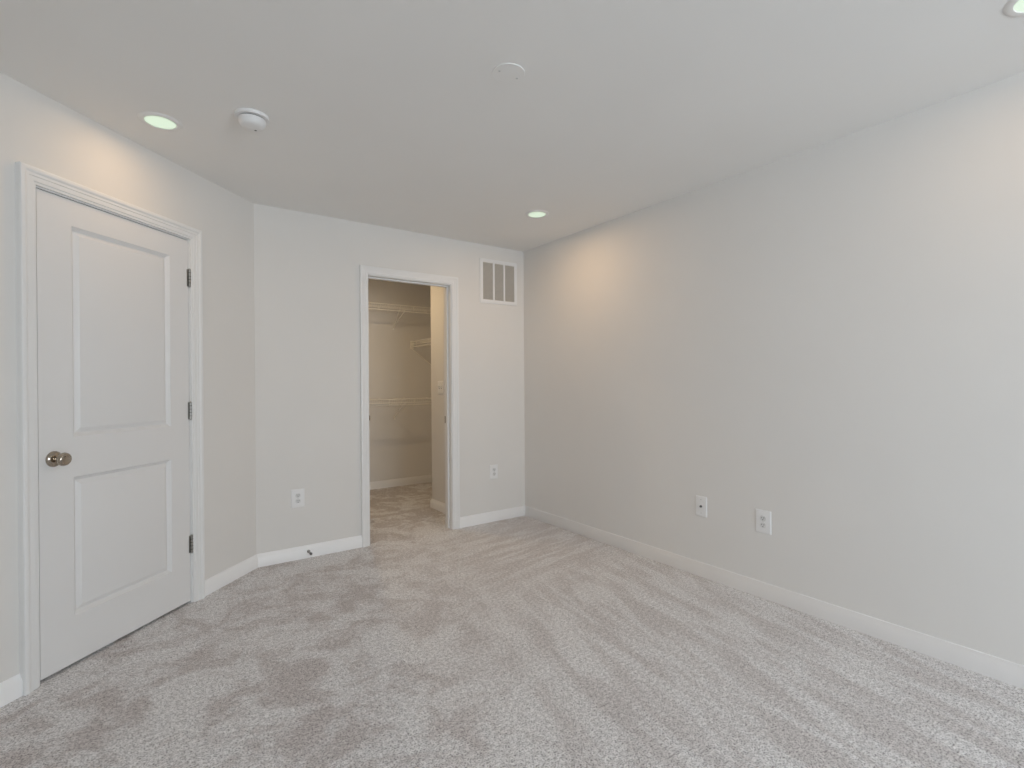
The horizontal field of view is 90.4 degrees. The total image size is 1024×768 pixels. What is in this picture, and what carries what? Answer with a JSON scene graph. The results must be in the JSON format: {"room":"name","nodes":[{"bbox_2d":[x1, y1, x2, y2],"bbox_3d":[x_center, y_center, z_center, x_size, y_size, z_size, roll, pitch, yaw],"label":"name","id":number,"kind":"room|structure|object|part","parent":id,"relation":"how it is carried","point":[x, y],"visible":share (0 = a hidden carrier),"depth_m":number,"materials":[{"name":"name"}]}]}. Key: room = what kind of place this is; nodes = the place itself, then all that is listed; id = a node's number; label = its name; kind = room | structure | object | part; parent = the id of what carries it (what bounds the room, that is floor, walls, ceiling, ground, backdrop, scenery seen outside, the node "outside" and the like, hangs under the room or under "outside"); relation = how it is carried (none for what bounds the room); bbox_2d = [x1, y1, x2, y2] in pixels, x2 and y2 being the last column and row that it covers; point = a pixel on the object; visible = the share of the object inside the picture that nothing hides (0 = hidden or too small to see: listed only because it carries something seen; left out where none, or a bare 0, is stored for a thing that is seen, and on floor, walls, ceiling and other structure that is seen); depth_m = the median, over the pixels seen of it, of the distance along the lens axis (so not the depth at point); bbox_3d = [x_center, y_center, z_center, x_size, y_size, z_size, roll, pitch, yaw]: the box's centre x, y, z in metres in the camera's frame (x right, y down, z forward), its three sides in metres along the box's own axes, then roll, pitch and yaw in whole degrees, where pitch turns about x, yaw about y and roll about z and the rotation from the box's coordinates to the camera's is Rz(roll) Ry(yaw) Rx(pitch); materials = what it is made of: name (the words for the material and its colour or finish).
{"room":"empty bedroom","nodes":[
{"label":"empty bedroom","id":0,"kind":"room"},
{"bbox_2d":[0,72,255,682],"bbox_3d":[-1.946,0.013,2.573,0.160,2.440,1.840,0,0,10],"label":"wall","id":1,"kind":"structure","parent":0,"point":[37,130],"depth_m":2.71,"materials":[{"name":"beige paint"}]},
{"bbox_2d":[0,673,22,707],"bbox_3d":[-1.975,1.191,1.833,0.015,0.088,0.364,0,0,10],"label":"baseboard","id":2,"kind":"structure","parent":1,"relation":"attached to","point":[11,689],"depth_m":1.97,"materials":[{"name":"white paint"}]},
{"bbox_2d":[15,161,204,695],"bbox_3d":[-1.928,0.177,2.480,0.154,2.113,0.933,0,0,10],"label":"door frame","id":3,"kind":"structure","parent":1,"relation":"attached to","point":[28,178],"depth_m":2.06,"materials":[{"name":"white paint"}]},
{"bbox_2d":[36,188,192,680],"bbox_3d":[-1.865,0.207,2.477,0.100,2.024,0.808,0,0,10],"label":"door","id":4,"kind":"structure","parent":1,"relation":"in","point":[115,408],"depth_m":2.38,"materials":[{"name":"white paint"}]},
{"bbox_3d":[-1.929,0.317,2.146,0.014,0.067,0.067,0,0,10],"label":"knob","id":5,"kind":"part","parent":4,"relation":"part of","materials":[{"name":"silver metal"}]},
{"bbox_3d":[-1.899,0.317,2.141,0.056,0.057,0.057,0,0,10],"label":"knob handle","id":6,"kind":"part","parent":4,"relation":"part of","materials":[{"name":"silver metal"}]},
{"bbox_2d":[205,554,257,595],"bbox_3d":[-1.748,1.187,3.171,0.015,0.088,0.483,0,0,10],"label":"baseboard","id":7,"kind":"structure","parent":1,"relation":"attached to","point":[229,575],"depth_m":3.15,"materials":[{"name":"white paint"}]},
{"bbox_2d":[254,204,524,553],"bbox_3d":[-0.772,0.002,4.153,2.454,2.440,0.115,0,0,-35],"label":"wall","id":8,"kind":"structure","parent":0,"point":[307,290],"depth_m":3.71,"materials":[{"name":"beige paint"}]},
{"bbox_2d":[291,488,304,507],"bbox_3d":[-1.499,0.800,3.559,0.088,0.128,0.008,0,0,-35],"label":"electrical outlet","id":9,"kind":"object","parent":8,"relation":"attached to","point":[297,495],"visible":1,"depth_m":3.56,"materials":[{"name":"white plastic"}]},
{"bbox_2d":[257,535,361,567],"bbox_3d":[-1.419,1.183,3.610,0.714,0.088,0.015,0,0,-35],"label":"baseboard","id":10,"kind":"structure","parent":8,"relation":"attached to","point":[328,547],"depth_m":3.59,"materials":[{"name":"white paint"}]},
{"bbox_2d":[359,265,459,547],"bbox_3d":[-0.832,0.164,4.110,0.837,2.117,0.160,0,0,-35],"label":"door frame","id":11,"kind":"structure","parent":8,"relation":"attached to","point":[450,284],"depth_m":4.26,"materials":[{"name":"white paint"}]},
{"bbox_2d":[460,506,524,527],"bbox_3d":[-0.160,1.173,4.504,0.702,0.088,0.015,0,0,-35],"label":"baseboard","id":12,"kind":"structure","parent":8,"relation":"attached to","point":[466,521],"depth_m":4.49,"materials":[{"name":"white paint"}]},
{"bbox_2d":[490,464,497,478],"bbox_3d":[-0.159,0.779,4.509,0.080,0.126,0.008,0,0,-35],"label":"electrical outlet","id":13,"kind":"object","parent":8,"relation":"attached to","point":[493,468],"visible":1,"depth_m":4.51,"materials":[{"name":"white plastic"}]},
{"bbox_2d":[479,258,516,305],"bbox_3d":[-0.117,-0.908,4.543,0.400,0.390,0.010,0,0,-35],"label":"air vent","id":14,"kind":"object","parent":8,"relation":"in","point":[498,279],"visible":1,"depth_m":4.54,"materials":[{"name":"white plastic"}]},
{"bbox_2d":[368,279,431,481],"bbox_3d":[-1.809,0.005,5.846,2.185,2.440,0.115,0,0,-35],"label":"wall","id":15,"kind":"structure","parent":0,"point":[401,447],"depth_m":6.11,"materials":[{"name":"beige paint"}]},
{"bbox_2d":[368,302,430,329],"bbox_3d":[-1.690,-0.773,5.669,1.949,0.260,0.314,0,0,-35],"label":"wire shelf","id":16,"kind":"object","parent":15,"relation":"attached to","point":[388,307],"visible":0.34,"depth_m":5.87,"materials":[{"name":"white metal"}]},
{"bbox_3d":[-1.604,-0.857,5.548,1.949,0.008,0.008,0,0,-35],"label":"lip rail","id":17,"kind":"part","parent":16,"relation":"part of","materials":[{"name":"white plastic"}]},
{"bbox_3d":[-1.616,-0.831,5.565,1.949,0.012,0.013,0,0,-35],"label":"hanging rod","id":18,"kind":"part","parent":16,"relation":"part of","materials":[{"name":"white plastic"}]},
{"bbox_3d":[-1.605,-0.895,5.548,1.949,0.010,0.010,0,0,-35],"label":"rail","id":19,"kind":"part","parent":16,"relation":"part of","materials":[{"name":"white plastic"}]},
{"bbox_2d":[369,397,430,419],"bbox_3d":[-1.683,0.300,5.672,1.949,0.260,0.314,0,0,-35],"label":"wire shelf","id":20,"kind":"object","parent":15,"relation":"attached to","point":[409,399],"visible":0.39,"depth_m":5.83,"materials":[{"name":"white metal"}]},
{"bbox_3d":[-1.597,0.216,5.550,1.949,0.008,0.008,0,0,-35],"label":"lip rail","id":21,"kind":"part","parent":20,"relation":"part of","materials":[{"name":"white plastic"}]},
{"bbox_3d":[-1.609,0.242,5.567,1.949,0.012,0.013,0,0,-35],"label":"hanging rod","id":22,"kind":"part","parent":20,"relation":"part of","materials":[{"name":"white plastic"}]},
{"bbox_3d":[-1.598,0.178,5.551,1.949,0.010,0.010,0,0,-35],"label":"rail","id":23,"kind":"part","parent":20,"relation":"part of","materials":[{"name":"white plastic"}]},
{"bbox_2d":[370,475,431,489],"bbox_3d":[-1.763,1.181,5.795,1.955,0.088,0.015,0,0,-35],"label":"baseboard","id":24,"kind":"structure","parent":15,"relation":"attached to","point":[426,478],"depth_m":6.09,"materials":[{"name":"white paint"}]},
{"bbox_2d":[431,286,444,502],"bbox_3d":[-0.349,-0.003,4.934,0.629,2.440,0.669,0,0,-35],"label":"wall","id":25,"kind":"structure","parent":0,"point":[437,293],"depth_m":4.91,"materials":[{"name":"beige paint"}]},
{"bbox_2d":[430,499,444,513],"bbox_3d":[-0.613,1.175,4.764,0.015,0.088,0.664,0,0,-35],"label":"baseboard","id":26,"kind":"structure","parent":25,"relation":"attached to","point":[437,505],"depth_m":4.90,"materials":[{"name":"white paint"}]},
{"bbox_2d":[438,381,443,393],"bbox_3d":[-0.688,0.035,4.853,0.018,0.126,0.116,0,0,-35],"label":"light switch","id":27,"kind":"object","parent":25,"relation":"attached to","point":[440,383],"visible":1,"depth_m":4.83,"materials":[{"name":"white plastic"}]},
{"bbox_2d":[0,482,1023,767],"bbox_3d":[0.007,1.251,1.814,4.277,0.060,8.957,0,0,-35],"label":"floor","id":28,"kind":"structure","parent":0,"point":[522,641],"depth_m":2.11,"materials":[{"name":"carpet"}]},
{"bbox_2d":[0,0,1023,285],"bbox_3d":[-0.011,-1.269,1.809,4.277,0.100,8.957,0,0,-35],"label":"ceiling","id":29,"kind":"structure","parent":0,"point":[394,114],"depth_m":2.07,"materials":[{"name":"paint"}]},
{"bbox_2d":[137,112,182,130],"bbox_3d":[-1.619,-1.205,2.340,0.173,0.006,0.173,0,0,-35],"label":"recessed light","id":30,"kind":"object","parent":29,"relation":"in","point":[156,120],"visible":1,"depth_m":2.33,"materials":[{"name":"white plastic"}]},
{"bbox_2d":[234,108,269,131],"bbox_3d":[-1.176,-1.186,2.299,0.144,0.052,0.144,0,0,-35],"label":"smoke detector","id":31,"kind":"object","parent":29,"relation":"attached to","point":[250,119],"visible":1,"depth_m":2.26,"materials":[{"name":"white plastic"}]},
{"bbox_2d":[492,63,524,82],"bbox_3d":[-0.014,-1.216,1.992,0.128,0.005,0.128,0,0,-35],"label":"cover plate","id":32,"kind":"object","parent":29,"relation":"attached to","point":[505,72],"visible":1,"depth_m":1.99,"materials":[{"name":"paint"}]},
{"bbox_2d":[525,210,548,217],"bbox_3d":[0.180,-1.220,3.658,0.173,0.006,0.173,0,0,-35],"label":"recessed light","id":33,"kind":"object","parent":29,"relation":"in","point":[533,213],"visible":1,"depth_m":3.64,"materials":[{"name":"white plastic"}]},
{"bbox_2d":[1003,0,1023,16],"bbox_3d":[1.679,-1.227,1.614,0.173,0.006,0.173,0,0,-35],"label":"recessed light","id":34,"kind":"object","parent":29,"relation":"in","point":[1013,8],"visible":1,"depth_m":1.66,"materials":[{"name":"white plastic"}]},
{"bbox_2d":[523,72,1023,664],"bbox_3d":[2.064,-0.013,2.062,0.115,2.440,6.576,0,0,-35],"label":"wall","id":35,"kind":"structure","parent":0,"point":[827,339],"depth_m":2.62,"materials":[{"name":"beige paint"}]},
{"bbox_2d":[696,495,706,516],"bbox_3d":[1.187,0.769,3.194,0.016,0.126,0.077,0,0,-35],"label":"cable jack","id":36,"kind":"object","parent":35,"relation":"attached to","point":[701,502],"visible":1,"depth_m":3.19,"materials":[{"name":"white plastic"}]},
{"bbox_2d":[756,509,770,534],"bbox_3d":[1.420,0.778,2.873,0.008,0.130,0.088,0,0,-35],"label":"electrical outlet","id":37,"kind":"object","parent":35,"relation":"attached to","point":[763,517],"visible":1,"depth_m":2.87,"materials":[{"name":"white plastic"}]},
{"bbox_2d":[525,506,1023,688],"bbox_3d":[2.019,1.163,2.027,0.015,0.088,6.576,0,0,-35],"label":"baseboard","id":38,"kind":"structure","parent":35,"relation":"attached to","point":[997,668],"depth_m":2.61,"materials":[{"name":"white paint"}]},
{"bbox_3d":[-0.392,-0.004,5.637,0.115,2.440,1.866,0,0,-35],"label":"wall","id":39,"kind":"structure","parent":0,"visible":0},
{"bbox_2d":[410,338,430,364],"bbox_3d":[-0.767,-0.359,5.789,0.317,0.344,1.179,0,0,-35],"label":"wire shelf","id":40,"kind":"object","parent":39,"relation":"attached to","point":[412,346],"visible":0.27,"depth_m":6.14,"materials":[{"name":"white metal"}]}
]}

